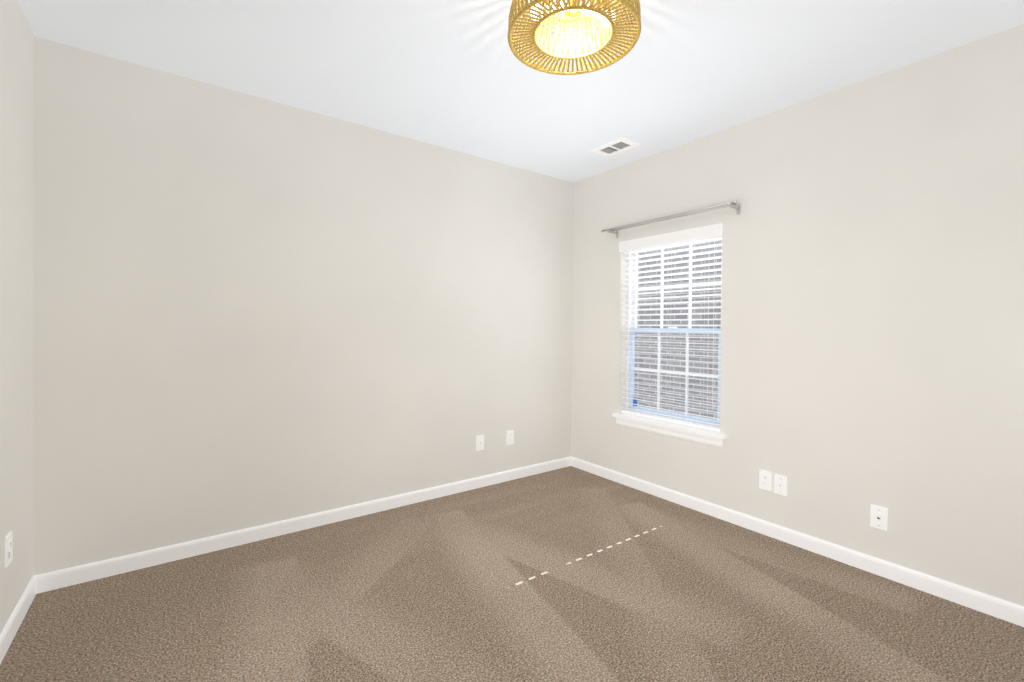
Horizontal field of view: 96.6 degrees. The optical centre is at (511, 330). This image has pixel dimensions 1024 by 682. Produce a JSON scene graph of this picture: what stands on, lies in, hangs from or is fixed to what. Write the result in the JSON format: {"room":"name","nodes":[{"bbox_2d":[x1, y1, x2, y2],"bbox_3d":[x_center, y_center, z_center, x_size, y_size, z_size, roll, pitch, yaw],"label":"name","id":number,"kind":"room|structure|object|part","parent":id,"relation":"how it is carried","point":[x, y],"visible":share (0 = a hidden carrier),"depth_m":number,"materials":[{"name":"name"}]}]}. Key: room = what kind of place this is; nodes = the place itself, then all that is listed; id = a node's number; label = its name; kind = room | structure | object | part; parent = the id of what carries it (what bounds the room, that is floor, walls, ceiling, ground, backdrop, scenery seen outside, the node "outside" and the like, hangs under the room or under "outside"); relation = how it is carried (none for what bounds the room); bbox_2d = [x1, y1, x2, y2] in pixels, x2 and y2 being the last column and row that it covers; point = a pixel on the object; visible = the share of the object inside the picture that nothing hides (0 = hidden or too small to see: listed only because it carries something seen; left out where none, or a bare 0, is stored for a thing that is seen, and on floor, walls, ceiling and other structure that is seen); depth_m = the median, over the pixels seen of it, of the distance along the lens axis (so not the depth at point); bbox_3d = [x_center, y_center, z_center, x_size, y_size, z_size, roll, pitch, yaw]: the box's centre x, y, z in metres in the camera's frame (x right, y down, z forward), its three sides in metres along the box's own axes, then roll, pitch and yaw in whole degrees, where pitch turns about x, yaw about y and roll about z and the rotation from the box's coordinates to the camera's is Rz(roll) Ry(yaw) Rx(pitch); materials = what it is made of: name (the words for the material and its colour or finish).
{"room":"empty bedroom","nodes":[
{"label":"empty bedroom","id":0,"kind":"room"},
{"bbox_2d":[0,0,33,633],"bbox_3d":[-1.245,-0.050,0.639,0.150,2.700,3.800,0,0,-37],"label":"wall","id":1,"kind":"structure","parent":0,"point":[16,243],"depth_m":1.97,"materials":[{"name":"paint"}]},
{"bbox_2d":[5,531,12,566],"bbox_3d":[-2.070,0.901,1.877,0.009,0.119,0.074,0,0,-37],"label":"electrical outlet","id":2,"kind":"object","parent":1,"relation":"attached to","point":[9,548],"visible":1,"depth_m":1.87,"materials":[{"name":"white plastic"}]},
{"bbox_2d":[0,577,35,663],"bbox_3d":[-1.191,1.257,0.696,0.014,0.086,3.771,0,0,-37],"label":"baseboard","id":3,"kind":"structure","parent":1,"relation":"attached to","point":[12,626],"depth_m":1.95,"materials":[{"name":"white wood"}]},
{"bbox_2d":[33,36,573,575],"bbox_3d":[-0.915,-0.064,3.344,3.905,2.700,0.150,0,0,-37],"label":"wall","id":4,"kind":"structure","parent":0,"point":[251,310],"depth_m":2.79,"materials":[{"name":"paint"}]},
{"bbox_2d":[33,456,570,593],"bbox_3d":[-0.878,1.244,3.286,3.605,0.086,0.014,0,0,-37],"label":"baseboard","id":5,"kind":"structure","parent":4,"relation":"attached to","point":[57,579],"depth_m":2.79,"materials":[{"name":"white wood"}]},
{"bbox_2d":[476,435,483,450],"bbox_3d":[-0.261,0.925,3.744,0.074,0.119,0.008,0,0,-37],"label":"electrical outlet","id":6,"kind":"object","parent":4,"relation":"attached to","point":[480,442],"visible":1,"depth_m":3.74,"materials":[{"name":"white plastic"}]},
{"bbox_2d":[506,430,513,444],"bbox_3d":[-0.015,0.925,3.926,0.074,0.119,0.009,0,0,-37],"label":"electrical outlet","id":7,"kind":"object","parent":4,"relation":"attached to","point":[509,437],"visible":1,"depth_m":3.92,"materials":[{"name":"white plastic"}]},
{"bbox_2d":[0,466,1023,681],"bbox_3d":[0.249,1.357,1.767,3.905,0.100,4.100,0,0,-37],"label":"floor","id":8,"kind":"structure","parent":0,"point":[569,574],"depth_m":2.12,"materials":[{"name":"brown carpet"}]},
{"bbox_2d":[17,0,1023,182],"bbox_3d":[0.275,-1.443,1.750,3.905,0.100,4.100,0,0,-37],"label":"ceiling","id":9,"kind":"structure","parent":0,"point":[457,75],"depth_m":2.35,"materials":[{"name":"paint"}]},
{"bbox_2d":[508,0,640,74],"bbox_3d":[0.241,-1.267,1.790,0.516,0.253,0.516,0,0,-37],"label":"ceiling light","id":10,"kind":"object","parent":9,"relation":"hanging from","point":[606,14],"visible":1,"depth_m":1.86,"materials":[{"name":"gold rattan"}]},
{"bbox_2d":[591,137,639,156],"bbox_3d":[0.786,-1.389,3.488,0.205,0.020,0.305,0,0,-37],"label":"ceiling vent","id":11,"kind":"object","parent":9,"relation":"in","point":[615,147],"visible":1,"depth_m":3.48,"materials":[{"name":"white metal"}]},
{"bbox_2d":[571,24,1023,606],"bbox_3d":[1.769,-0.036,2.878,0.150,2.700,3.800,0,0,-37],"label":"wall","id":12,"kind":"structure","parent":0,"point":[873,302],"depth_m":2.53,"materials":[{"name":"paint"}]},
{"bbox_2d":[612,236,725,447],"bbox_3d":[1.232,0.035,3.566,0.188,1.559,0.988,0,0,-37],"label":"window","id":13,"kind":"structure","parent":12,"relation":"in","point":[629,370],"depth_m":3.59,"materials":[{"name":"white plastic"}]},
{"bbox_3d":[1.198,0.766,3.550,0.120,0.096,0.988,0,0,-37],"label":"window sill apron","id":14,"kind":"part","parent":13,"relation":"part of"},
{"bbox_2d":[619,223,722,431],"bbox_3d":[1.211,-0.020,3.550,0.084,1.455,0.910,0,0,-37],"label":"window blinds","id":15,"kind":"object","parent":13,"relation":"attached to","point":[709,231],"visible":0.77,"depth_m":3.50,"materials":[{"name":"white plastic"}]},
{"bbox_2d":[601,200,739,237],"bbox_3d":[1.152,-0.826,3.490,0.116,0.074,1.171,0,0,-37],"label":"curtain rod","id":16,"kind":"object","parent":12,"relation":"attached to","point":[734,204],"visible":1,"depth_m":3.37,"materials":[{"name":"silver metal"}]},
{"bbox_2d":[759,470,771,490],"bbox_3d":[1.628,0.965,2.928,0.009,0.119,0.074,0,0,-37],"label":"electrical outlet","id":17,"kind":"object","parent":12,"relation":"attached to","point":[765,480],"visible":1,"depth_m":2.92,"materials":[{"name":"white plastic"}]},
{"bbox_2d":[774,474,786,495],"bbox_3d":[1.682,0.970,2.856,0.008,0.119,0.074,0,0,-37],"label":"electrical outlet","id":18,"kind":"object","parent":12,"relation":"attached to","point":[780,484],"visible":1,"depth_m":2.85,"materials":[{"name":"white plastic"}]},
{"bbox_2d":[571,457,1023,626],"bbox_3d":[1.692,1.270,2.837,0.014,0.086,3.771,0,0,-37],"label":"baseboard","id":19,"kind":"structure","parent":12,"relation":"attached to","point":[1010,612],"depth_m":2.60,"materials":[{"name":"white wood"}]},
{"bbox_2d":[870,504,887,530],"bbox_3d":[1.975,1.010,2.455,0.017,0.119,0.074,0,0,-37],"label":"electrical outlet","id":20,"kind":"object","parent":12,"relation":"attached to","point":[878,517],"visible":1,"depth_m":2.45,"materials":[{"name":"white plastic"}]},
{"label":"outside","id":21,"kind":"structure","parent":0,"visible":0},
{"bbox_2d":[634,240,721,419],"bbox_3d":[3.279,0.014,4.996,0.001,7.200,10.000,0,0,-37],"label":"window glass","id":22,"kind":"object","parent":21,"point":[706,359],"depth_m":6.30,"materials":[{"name":"clear glass"}]}
]}

